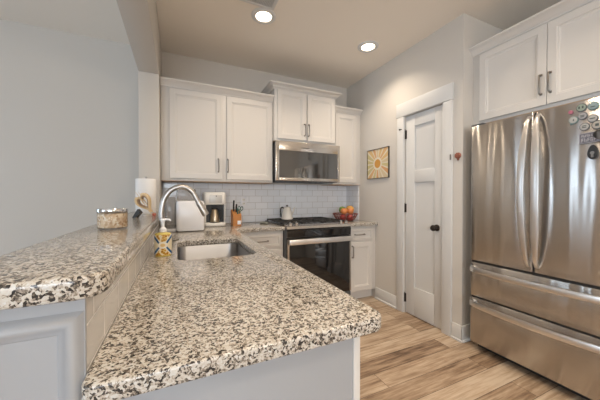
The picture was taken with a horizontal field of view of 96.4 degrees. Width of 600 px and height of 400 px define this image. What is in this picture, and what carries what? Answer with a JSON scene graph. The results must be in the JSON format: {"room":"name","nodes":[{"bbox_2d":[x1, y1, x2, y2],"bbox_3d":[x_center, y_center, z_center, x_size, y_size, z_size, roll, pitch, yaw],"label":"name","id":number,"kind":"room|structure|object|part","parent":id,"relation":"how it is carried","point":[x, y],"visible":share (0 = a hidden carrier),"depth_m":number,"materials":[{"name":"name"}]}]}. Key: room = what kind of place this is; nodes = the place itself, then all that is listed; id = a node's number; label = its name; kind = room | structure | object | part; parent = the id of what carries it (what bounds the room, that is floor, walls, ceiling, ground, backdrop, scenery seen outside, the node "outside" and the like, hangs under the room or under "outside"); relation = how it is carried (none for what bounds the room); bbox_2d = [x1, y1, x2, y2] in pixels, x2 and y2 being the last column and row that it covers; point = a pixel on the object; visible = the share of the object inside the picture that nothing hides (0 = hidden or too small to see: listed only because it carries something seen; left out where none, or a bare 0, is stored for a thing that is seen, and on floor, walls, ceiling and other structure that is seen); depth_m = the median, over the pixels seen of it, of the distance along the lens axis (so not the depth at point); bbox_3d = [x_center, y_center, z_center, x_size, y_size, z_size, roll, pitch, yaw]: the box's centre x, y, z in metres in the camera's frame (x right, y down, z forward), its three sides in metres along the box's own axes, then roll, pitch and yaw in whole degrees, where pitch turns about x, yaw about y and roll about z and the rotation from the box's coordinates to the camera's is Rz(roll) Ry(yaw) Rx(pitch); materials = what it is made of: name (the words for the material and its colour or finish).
{"room":"kitchen","nodes":[
{"label":"kitchen","id":0,"kind":"room"},
{"bbox_2d":[0,223,158,399],"bbox_3d":[-0.880,0.674,1.382,0.172,1.050,2.130,0,1,-24],"label":"wall","id":1,"kind":"structure","parent":0,"point":[47,352],"depth_m":0.44,"materials":[{"name":"grey"}]},
{"bbox_3d":[-0.437,0.639,0.421,0.158,0.902,0.016,0,1,-25],"label":"panel moulding","id":2,"kind":"part","parent":1,"relation":"part of","materials":[{"name":"grey wood"}]},
{"bbox_3d":[-0.443,0.685,0.432,0.165,1.050,0.008,0,1,-25],"label":"panel","id":3,"kind":"part","parent":1,"relation":"part of","materials":[{"name":"grey"}]},
{"bbox_2d":[0,211,158,309],"bbox_3d":[-0.874,0.130,1.363,0.242,0.038,2.153,0,1,-24],"label":"bar","id":4,"kind":"object","parent":1,"relation":"on","point":[84,263],"visible":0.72,"depth_m":0.51,"materials":[{"name":"stone"}]},
{"bbox_2d":[96,208,128,228],"bbox_3d":[-0.757,0.072,1.084,0.108,0.081,0.108,0,1,-24],"label":"canister","id":5,"kind":"object","parent":4,"relation":"on","point":[98,210],"visible":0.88,"depth_m":1.05,"materials":[{"name":"clear glass"}]},
{"bbox_2d":[97,212,127,228],"bbox_3d":[-0.757,0.081,1.084,0.102,0.060,0.102,0,1,-24],"label":"flakes","id":6,"kind":"object","parent":5,"relation":"in","point":[109,220],"visible":0.99,"depth_m":1.04,"materials":[{"name":"beige food"}]},
{"bbox_3d":[-0.757,0.040,1.084,0.108,0.016,0.108,0,1,-25],"label":"lid","id":7,"kind":"part","parent":5,"relation":"part of","materials":[{"name":"silver metal"}]},
{"bbox_2d":[132,192,155,217],"bbox_3d":[-0.959,0.024,1.651,0.136,0.166,0.031,0,1,-1],"label":"heart ornament","id":8,"kind":"object","parent":4,"relation":"on","point":[138,212],"visible":1,"depth_m":1.64,"materials":[{"name":"beige wood"}]},
{"bbox_2d":[135,176,156,214],"bbox_3d":[-1.091,-0.032,1.899,0.140,0.272,0.140,0,1,-24],"label":"paper towel roll","id":9,"kind":"object","parent":4,"relation":"on","point":[142,185],"visible":0.79,"depth_m":1.85,"materials":[{"name":"white paper"}]},
{"bbox_2d":[138,71,161,210],"bbox_3d":[-1.419,0.036,2.568,0.158,2.300,0.490,0,1,-24],"label":"wall column","id":10,"kind":"structure","parent":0,"point":[149,87],"depth_m":2.34,"materials":[{"name":"grey paint"}]},
{"bbox_2d":[0,19,346,255],"bbox_3d":[-1.465,-0.187,2.876,6.360,2.740,0.128,0,1,-24],"label":"wall","id":11,"kind":"structure","parent":0,"point":[69,117],"depth_m":2.53,"materials":[{"name":"grey paint"}]},
{"bbox_2d":[160,76,273,183],"bbox_3d":[-0.864,-0.668,2.879,1.110,0.962,0.370,0,1,-24],"label":"upper cabinet","id":12,"kind":"object","parent":11,"relation":"attached to","point":[210,133],"visible":1,"depth_m":2.73,"materials":[{"name":"white paint"}]},
{"bbox_3d":[-1.026,-0.640,2.657,0.487,0.858,0.019,0,1,-25],"label":"door","id":13,"kind":"part","parent":12,"relation":"part of","materials":[{"name":"white paint"}]},
{"bbox_3d":[-0.800,-1.116,2.733,1.110,0.064,0.060,0,1,-25],"label":"crown moulding","id":14,"kind":"part","parent":12,"relation":"part of","materials":[{"name":"white paint"}]},
{"bbox_3d":[-0.537,-0.642,2.880,0.493,0.858,0.019,0,1,-25],"label":"door","id":15,"kind":"part","parent":12,"relation":"part of","materials":[{"name":"white paint"}]},
{"bbox_2d":[241,197,246,206],"bbox_3d":[-0.665,0.020,3.167,0.072,0.116,0.010,0,1,-24],"label":"outlet","id":16,"kind":"object","parent":11,"relation":"attached to","point":[243,199],"visible":1,"depth_m":3.17,"materials":[{"name":"white plastic"}]},
{"bbox_2d":[261,80,341,144],"bbox_3d":[0.010,-0.971,3.241,0.900,0.630,0.430,0,1,-24],"label":"upper cabinet","id":17,"kind":"object","parent":11,"relation":"attached to","point":[304,114],"visible":0.91,"depth_m":3.06,"materials":[{"name":"white paint"}]},
{"bbox_3d":[-0.090,-0.947,3.014,0.345,0.534,0.019,0,1,-25],"label":"door","id":18,"kind":"part","parent":17,"relation":"part of","materials":[{"name":"white paint"}]},
{"bbox_3d":[0.010,-1.254,3.238,0.900,0.064,0.430,0,1,-25],"label":"crown moulding","id":19,"kind":"part","parent":17,"relation":"part of","materials":[{"name":"white paint"}]},
{"bbox_2d":[273,140,339,183],"bbox_3d":[0.020,-0.430,3.246,0.812,0.442,0.430,0,1,-24],"label":"microwave","id":20,"kind":"object","parent":17,"relation":"attached to","point":[293,162],"visible":0.95,"depth_m":3.04,"materials":[{"name":"grey metal"}]},
{"bbox_3d":[0.110,-0.396,3.064,0.742,0.299,0.013,0,1,-25],"label":"door glass","id":21,"kind":"part","parent":20,"relation":"part of","materials":[{"name":"grey glass"}]},
{"bbox_3d":[0.253,-0.949,3.171,0.369,0.534,0.019,0,1,-25],"label":"door","id":22,"kind":"part","parent":17,"relation":"part of","materials":[{"name":"white paint"}]},
{"bbox_2d":[321,105,362,185],"bbox_3d":[0.543,-0.675,3.520,0.414,0.962,0.370,0,1,-24],"label":"upper cabinet","id":23,"kind":"object","parent":11,"relation":"attached to","point":[347,120],"visible":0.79,"depth_m":3.41,"materials":[{"name":"white paint"}]},
{"bbox_3d":[0.581,-0.648,3.389,0.315,0.858,0.019,0,1,-25],"label":"door","id":24,"kind":"part","parent":23,"relation":"part of","materials":[{"name":"white paint"}]},
{"bbox_3d":[0.607,-1.123,3.374,0.414,0.064,0.060,0,1,-25],"label":"crown moulding","id":25,"kind":"part","parent":23,"relation":"part of","materials":[{"name":"white paint"}]},
{"bbox_2d":[0,0,561,87],"bbox_3d":[0.065,-1.569,-0.499,6.360,0.100,7.510,0,1,-24],"label":"ceiling","id":26,"kind":"structure","parent":0,"point":[318,41],"depth_m":2.37,"materials":[{"name":"white paint"}]},
{"bbox_2d":[116,0,161,77],"bbox_3d":[-0.013,-1.299,-0.531,0.158,0.440,7.270,0,1,-24],"label":"beam","id":27,"kind":"structure","parent":26,"relation":"attached to","point":[139,17],"depth_m":1.83,"materials":[{"name":"grey paint"}]},
{"bbox_2d":[240,0,277,9],"bbox_3d":[-0.309,-1.544,2.023,0.300,0.006,0.220,0,1,-24],"label":"ceiling vent","id":28,"kind":"object","parent":26,"relation":"in","point":[268,4],"visible":1,"depth_m":2.10,"materials":[{"name":"white paint"}]},
{"bbox_2d":[251,7,275,24],"bbox_3d":[-0.305,-1.544,2.256,0.206,0.013,0.206,0,1,-24],"label":"recessed light","id":29,"kind":"object","parent":26,"relation":"in","point":[261,15],"visible":1,"depth_m":2.25,"materials":[{"name":"white paint"}]},
{"bbox_2d":[256,12,270,20],"bbox_3d":[-0.305,-1.547,2.256,0.131,0.004,0.131,0,1,-2],"label":"diffuser","id":30,"kind":"object","parent":29,"relation":"attached to","point":[260,16],"depth_m":2.26,"materials":[{"name":"white plastic"}]},
{"bbox_2d":[358,41,378,52],"bbox_3d":[0.689,-1.549,2.715,0.206,0.013,0.206,0,1,-24],"label":"recessed light","id":31,"kind":"object","parent":26,"relation":"in","point":[367,46],"visible":1,"depth_m":2.71,"materials":[{"name":"white paint"}]},
{"bbox_2d":[361,44,374,49],"bbox_3d":[0.689,-1.552,2.715,0.131,0.004,0.131,1,1,43],"label":"diffuser","id":32,"kind":"object","parent":31,"relation":"attached to","point":[364,46],"depth_m":2.72,"materials":[{"name":"white plastic"}]},
{"bbox_2d":[346,13,502,325],"bbox_3d":[1.347,-0.190,3.164,0.763,2.740,1.695,0,1,-24],"label":"wall","id":33,"kind":"structure","parent":0,"point":[444,57],"depth_m":2.67,"materials":[{"name":"grey paint"}]},
{"bbox_2d":[367,146,389,178],"bbox_3d":[0.920,-0.431,3.174,0.018,0.352,0.374,0,1,-24],"label":"picture","id":34,"kind":"object","parent":33,"relation":"attached to","point":[378,160],"visible":1,"depth_m":3.16,"materials":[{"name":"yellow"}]},
{"bbox_2d":[399,105,441,328],"bbox_3d":[1.176,0.157,2.638,0.108,2.042,0.499,0,1,-24],"label":"door","id":35,"kind":"structure","parent":33,"relation":"in","point":[423,132],"depth_m":2.61,"materials":[{"name":"white paint"}]},
{"bbox_3d":[1.234,0.258,2.462,0.068,0.062,0.062,0,1,-25],"label":"knob","id":36,"kind":"part","parent":35,"relation":"part of","materials":[{"name":"brown metal"}]},
{"bbox_2d":[374,287,470,342],"bbox_3d":[1.191,1.117,2.750,0.162,0.135,1.097,0,1,-24],"label":"baseboard","id":37,"kind":"structure","parent":33,"relation":"attached to","point":[460,333],"depth_m":2.31,"materials":[{"name":"white paint"}]},
{"bbox_2d":[396,82,453,335],"bbox_3d":[1.203,0.086,2.615,0.072,2.200,0.654,0,1,-24],"label":"door frame","id":38,"kind":"structure","parent":33,"relation":"attached to","point":[444,94],"depth_m":2.39,"materials":[{"name":"white paint"}]},
{"bbox_2d":[455,152,460,159],"bbox_3d":[1.329,-0.369,2.263,0.031,0.067,0.054,0,1,-24],"label":"wall ornament","id":39,"kind":"object","parent":33,"relation":"attached to","point":[457,155],"visible":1,"depth_m":2.25,"materials":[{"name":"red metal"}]},
{"bbox_2d":[357,296,585,399],"bbox_3d":[0.065,1.270,-0.467,6.360,0.100,7.510,0,1,-24],"label":"floor","id":40,"kind":"structure","parent":0,"point":[409,357],"depth_m":1.89,"materials":[{"name":"brown wood"}]},
{"bbox_2d":[120,336,359,399],"bbox_3d":[-0.623,0.757,1.750,0.594,0.877,2.514,0,1,-24],"label":"base cabinet","id":41,"kind":"object","parent":40,"relation":"on","point":[331,371],"visible":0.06,"depth_m":0.64,"materials":[{"name":"grey wood"}]},
{"bbox_2d":[81,222,380,399],"bbox_3d":[-0.385,0.298,1.852,1.122,0.036,2.640,0,1,-24],"label":"countertop","id":42,"kind":"structure","parent":41,"relation":"on","point":[179,321],"depth_m":0.66,"materials":[{"name":"stone"}]},
{"bbox_2d":[154,218,171,256],"bbox_3d":[-0.704,0.190,1.379,0.081,0.191,0.073,0,1,-24],"label":"soap dispenser","id":43,"kind":"object","parent":42,"relation":"on","point":[162,240],"visible":1,"depth_m":1.35,"materials":[{"name":"paint"}]},
{"bbox_2d":[154,232,171,256],"bbox_3d":[-0.704,0.225,1.379,0.081,0.121,0.073,0,1,-25],"label":"bottle","id":44,"kind":"object","parent":43,"relation":"attached to","point":[162,240],"depth_m":1.35,"materials":[{"name":"paint"}]},
{"bbox_2d":[159,184,208,241],"bbox_3d":[-0.659,0.097,1.514,0.276,0.373,0.057,0,1,-24],"label":"faucet","id":45,"kind":"object","parent":42,"relation":"on","point":[201,207],"visible":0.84,"depth_m":1.49,"materials":[{"name":"silver metal"}]},
{"bbox_3d":[-0.674,0.052,1.507,0.216,0.283,0.029,0,1,-25],"label":"spout","id":46,"kind":"part","parent":45,"relation":"part of","materials":[{"name":"silver metal"}]},
{"bbox_2d":[165,189,203,231],"bbox_3d":[-1.046,0.080,2.426,0.320,0.383,0.300,0,1,-24],"label":"countertop appliance","id":47,"kind":"object","parent":42,"relation":"on","point":[188,217],"visible":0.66,"depth_m":2.31,"materials":[{"name":"white plastic"}]},
{"bbox_3d":[-1.149,0.109,2.379,0.084,0.270,0.200,0,1,-25],"label":"tank","id":48,"kind":"part","parent":47,"relation":"part of","materials":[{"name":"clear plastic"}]},
{"bbox_2d":[167,228,176,231],"bbox_3d":[-1.152,0.259,2.388,0.094,0.027,0.225,0,1,-25],"label":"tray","id":49,"kind":"object","parent":47,"relation":"on","point":[168,229],"depth_m":2.29,"materials":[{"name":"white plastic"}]},
{"bbox_3d":[-1.057,-0.048,2.488,0.161,0.103,0.165,0,1,-25],"label":"water tank","id":50,"kind":"part","parent":47,"relation":"part of","materials":[{"name":"clear plastic"}]},
{"bbox_2d":[177,243,250,259],"bbox_3d":[-0.524,0.438,1.620,0.424,0.235,0.636,0,1,-24],"label":"sink","id":51,"kind":"object","parent":42,"relation":"in","point":[195,252],"visible":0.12,"depth_m":1.88,"materials":[{"name":"silver metal"}]},
{"bbox_2d":[202,192,225,226],"bbox_3d":[-0.915,0.094,2.845,0.214,0.350,0.246,0,1,-24],"label":"coffee maker","id":52,"kind":"object","parent":42,"relation":"on","point":[211,199],"visible":0.84,"depth_m":2.76,"materials":[{"name":"white plastic"}]},
{"bbox_2d":[210,207,221,221],"bbox_3d":[-0.884,0.153,2.803,0.112,0.153,0.098,-1,1,-39],"label":"carafe","id":53,"kind":"object","parent":52,"relation":"on","point":[214,217],"visible":0.99,"depth_m":2.77,"materials":[{"name":"gold metal"}]},
{"bbox_2d":[231,210,240,225],"bbox_3d":[-0.676,0.185,2.831,0.086,0.168,0.141,0,1,-24],"label":"knife block","id":54,"kind":"object","parent":42,"relation":"on","point":[235,218],"visible":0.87,"depth_m":2.78,"materials":[{"name":"brown wood"}]},
{"bbox_3d":[0.142,0.768,0.747,0.021,0.877,0.054,0,1,-25],"label":"corner post","id":55,"kind":"part","parent":41,"relation":"part of","materials":[{"name":"white paint"}]},
{"bbox_2d":[242,231,282,256],"bbox_3d":[-0.510,0.744,2.877,0.500,0.877,0.636,0,1,-24],"label":"base cabinet","id":56,"kind":"object","parent":40,"relation":"on","point":[273,240],"visible":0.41,"depth_m":2.67,"materials":[{"name":"white paint"}]},
{"bbox_3d":[-0.395,0.406,2.626,0.445,0.130,0.019,0,1,-25],"label":"drawer","id":57,"kind":"part","parent":56,"relation":"part of","materials":[{"name":"white paint"}]},
{"bbox_3d":[-0.395,0.778,2.631,0.445,0.565,0.019,0,1,-25],"label":"door","id":58,"kind":"part","parent":56,"relation":"part of","materials":[{"name":"white paint"}]},
{"bbox_2d":[265,217,352,294],"bbox_3d":[0.088,0.685,3.113,0.792,0.931,0.742,0,1,-24],"label":"range","id":59,"kind":"object","parent":40,"relation":"on","point":[321,246],"visible":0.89,"depth_m":2.85,"materials":[{"name":"grey"}]},
{"bbox_2d":[280,205,294,219],"bbox_3d":[-0.149,0.142,3.177,0.150,0.169,0.142,0,1,18],"label":"kettle","id":60,"kind":"object","parent":59,"relation":"on","point":[287,214],"visible":1,"depth_m":3.13,"materials":[{"name":"white ceramic"}]},
{"bbox_2d":[265,218,344,225],"bbox_3d":[0.055,0.256,3.182,0.792,0.017,0.580,0,1,-25],"label":"cooktop","id":61,"kind":"object","parent":59,"relation":"in","point":[278,221],"depth_m":3.03,"materials":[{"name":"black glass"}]},
{"bbox_3d":[0.198,0.274,2.869,0.766,0.047,0.112,0,1,-25],"label":"control panel","id":62,"kind":"part","parent":59,"relation":"part of","materials":[{"name":"silver metal"}]},
{"bbox_3d":[0.212,0.697,2.844,0.762,0.622,0.045,0,1,-25],"label":"oven door","id":63,"kind":"part","parent":59,"relation":"part of","materials":[{"name":"black glass"}]},
{"bbox_3d":[0.232,0.419,2.797,0.754,0.054,0.053,0,1,-25],"label":"handle","id":64,"kind":"part","parent":59,"relation":"part of","materials":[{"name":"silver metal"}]},
{"bbox_2d":[350,225,374,298],"bbox_3d":[0.617,0.739,3.390,0.402,0.877,0.636,0,1,-24],"label":"base cabinet","id":65,"kind":"object","parent":40,"relation":"on","point":[363,243],"visible":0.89,"depth_m":3.15,"materials":[{"name":"white paint"}]},
{"bbox_3d":[0.717,0.400,3.133,0.315,0.130,0.019,0,1,-25],"label":"drawer","id":66,"kind":"part","parent":65,"relation":"part of","materials":[{"name":"white paint"}]},
{"bbox_3d":[0.717,0.772,3.137,0.315,0.565,0.019,0,1,-25],"label":"door","id":67,"kind":"part","parent":65,"relation":"part of","materials":[{"name":"white paint"}]},
{"bbox_2d":[348,219,377,226],"bbox_3d":[0.609,0.281,3.400,0.402,0.036,0.646,0,1,-24],"label":"countertop","id":68,"kind":"structure","parent":65,"relation":"on","point":[354,222],"depth_m":3.16,"materials":[{"name":"stone"}]},
{"bbox_2d":[333,213,357,220],"bbox_3d":[0.569,0.214,3.372,0.315,0.098,0.315,0,1,-24],"label":"fruit bowl","id":69,"kind":"object","parent":68,"relation":"on","point":[354,214],"visible":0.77,"depth_m":3.27,"materials":[{"name":"red metal"}]},
{"bbox_3d":[0.531,0.211,3.311,0.080,0.075,0.080,0,1,-16],"label":"apple","id":70,"kind":"object","parent":69,"relation":"in","visible":0},
{"bbox_2d":[340,208,346,213],"bbox_3d":[0.540,0.135,3.294,0.086,0.081,0.086,0,1,38],"label":"orange","id":71,"kind":"object","parent":70,"relation":"on","point":[343,210],"visible":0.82,"depth_m":3.26,"materials":[{"name":"orange food"}]},
{"bbox_3d":[0.617,0.211,3.325,0.078,0.073,0.078,0,1,-32],"label":"apple","id":72,"kind":"object","parent":69,"relation":"in","visible":0},
{"bbox_2d":[347,208,353,213],"bbox_3d":[0.624,0.135,3.323,0.084,0.079,0.084,0,1,30],"label":"orange","id":73,"kind":"object","parent":72,"relation":"on","point":[349,210],"visible":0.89,"depth_m":3.29,"materials":[{"name":"orange food"}]},
{"bbox_2d":[469,97,599,399],"bbox_3d":[1.831,0.295,1.899,0.831,1.774,0.836,0,1,-24],"label":"refrigerator","id":74,"kind":"object","parent":40,"relation":"on","point":[534,302],"visible":1,"depth_m":1.71,"materials":[{"name":"grey metal"}]},
{"bbox_3d":[1.477,-0.051,1.965,0.062,1.056,0.415,0,1,-25],"label":"door","id":75,"kind":"part","parent":74,"relation":"part of","materials":[{"name":"silver metal"}]},
{"bbox_3d":[1.483,-0.056,1.778,0.090,1.005,0.046,0,1,-25],"label":"handle","id":76,"kind":"part","parent":74,"relation":"part of","materials":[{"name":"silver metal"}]},
{"bbox_3d":[1.496,0.809,1.752,0.094,0.040,0.806,0,1,-25],"label":"handle","id":77,"kind":"part","parent":74,"relation":"part of","materials":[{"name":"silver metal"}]},
{"bbox_3d":[1.564,0.950,1.785,0.062,0.358,0.836,0,1,-25],"label":"drawer","id":78,"kind":"part","parent":74,"relation":"part of","materials":[{"name":"silver metal"}]},
{"bbox_3d":[1.564,0.627,1.782,0.062,0.264,0.836,0,1,-25],"label":"drawer","id":79,"kind":"part","parent":74,"relation":"part of","materials":[{"name":"silver metal"}]},
{"bbox_3d":[1.496,0.540,1.749,0.094,0.040,0.806,0,1,-25],"label":"handle","id":80,"kind":"part","parent":74,"relation":"part of","materials":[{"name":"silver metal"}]},
{"bbox_3d":[1.514,-0.055,1.710,0.090,1.005,0.046,0,1,-25],"label":"handle","id":81,"kind":"part","parent":74,"relation":"part of","materials":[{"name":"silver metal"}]},
{"bbox_3d":[1.651,-0.047,1.582,0.062,1.056,0.415,0,1,-25],"label":"door","id":82,"kind":"part","parent":74,"relation":"part of","materials":[{"name":"silver metal"}]},
{"bbox_2d":[569,116,578,123],"bbox_3d":[1.611,-0.471,1.580,0.010,0.042,0.042,0,1,-24],"label":"magnet","id":83,"kind":"object","parent":74,"relation":"attached to","point":[573,120],"visible":1,"depth_m":1.58,"materials":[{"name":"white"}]},
{"bbox_2d":[576,104,586,111],"bbox_3d":[1.625,-0.533,1.548,0.010,0.046,0.046,0,1,-24],"label":"magnet","id":84,"kind":"object","parent":74,"relation":"attached to","point":[581,107],"visible":1,"depth_m":1.54,"materials":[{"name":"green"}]},
{"bbox_2d":[578,112,587,119],"bbox_3d":[1.627,-0.484,1.544,0.010,0.042,0.042,0,1,-24],"label":"magnet","id":85,"kind":"object","parent":74,"relation":"attached to","point":[583,115],"visible":1,"depth_m":1.54,"materials":[{"name":"grey plastic"}]},
{"bbox_2d":[579,123,589,130],"bbox_3d":[1.631,-0.420,1.536,0.010,0.044,0.044,0,1,-24],"label":"magnet","id":86,"kind":"object","parent":74,"relation":"attached to","point":[585,126],"visible":1,"depth_m":1.53,"materials":[{"name":"grey plastic"}]},
{"bbox_2d":[579,131,599,143],"bbox_3d":[1.642,-0.354,1.516,0.007,0.063,0.096,0,1,-24],"label":"magnet","id":87,"kind":"object","parent":74,"relation":"attached to","point":[584,138],"visible":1,"depth_m":1.52,"materials":[{"name":"grey plastic"}]},
{"bbox_2d":[587,145,598,158],"bbox_3d":[1.643,-0.270,1.504,0.016,0.080,0.045,0,1,-24],"label":"magnet","id":88,"kind":"object","parent":74,"relation":"attached to","point":[593,152],"visible":1,"depth_m":1.50,"materials":[{"name":"black plastic"}]},
{"bbox_2d":[587,101,598,109],"bbox_3d":[1.645,-0.529,1.504,0.010,0.046,0.046,0,1,-24],"label":"magnet","id":89,"kind":"object","parent":74,"relation":"attached to","point":[594,105],"visible":1,"depth_m":1.50,"materials":[{"name":"teal plastic"}]},
{"bbox_2d":[587,114,598,121],"bbox_3d":[1.645,-0.459,1.506,0.010,0.044,0.044,0,1,-24],"label":"magnet","id":90,"kind":"object","parent":74,"relation":"attached to","point":[592,118],"visible":1,"depth_m":1.50,"materials":[{"name":"grey"}]},
{"bbox_2d":[591,120,599,128],"bbox_3d":[1.652,-0.419,1.489,0.010,0.048,0.048,0,1,-24],"label":"magnet","id":91,"kind":"object","parent":74,"relation":"attached to","point":[595,125],"visible":1,"depth_m":1.49,"materials":[{"name":"grey"}]},
{"bbox_2d":[593,129,599,138],"bbox_3d":[1.648,-0.362,1.477,0.016,0.054,0.048,0,1,-24],"label":"magnet","id":92,"kind":"object","parent":74,"relation":"attached to","point":[596,134],"visible":1,"depth_m":1.48,"materials":[{"name":"black plastic"}]},
{"bbox_3d":[2.905,-0.164,0.811,0.120,2.740,7.270,0,1,-24],"label":"wall","id":93,"kind":"structure","parent":0,"visible":0},
{"bbox_2d":[469,0,599,124],"bbox_3d":[1.949,-0.946,1.910,0.680,0.650,1.070,0,1,-24],"label":"upper cabinet","id":94,"kind":"object","parent":93,"relation":"attached to","point":[550,58],"visible":0.97,"depth_m":1.84,"materials":[{"name":"white paint"}]},
{"bbox_3d":[1.581,-0.923,2.018,0.019,0.548,0.446,0,1,-25],"label":"door","id":95,"kind":"part","parent":94,"relation":"part of","materials":[{"name":"white paint"}]},
{"bbox_3d":[1.667,-1.238,1.778,0.060,0.064,1.070,0,1,-25],"label":"crown moulding","id":96,"kind":"part","parent":94,"relation":"part of","materials":[{"name":"white paint"}]},
{"bbox_3d":[1.637,-0.788,1.830,0.036,0.146,0.016,0,1,-25],"label":"handle","id":97,"kind":"part","parent":94,"relation":"part of","materials":[{"name":"grey metal"}]},
{"bbox_3d":[1.658,-0.788,1.784,0.036,0.146,0.016,0,1,-25],"label":"handle","id":98,"kind":"part","parent":94,"relation":"part of","materials":[{"name":"grey metal"}]},
{"bbox_3d":[1.773,-0.918,1.596,0.019,0.548,0.474,0,1,-25],"label":"door","id":99,"kind":"part","parent":94,"relation":"part of","materials":[{"name":"white paint"}]}
]}

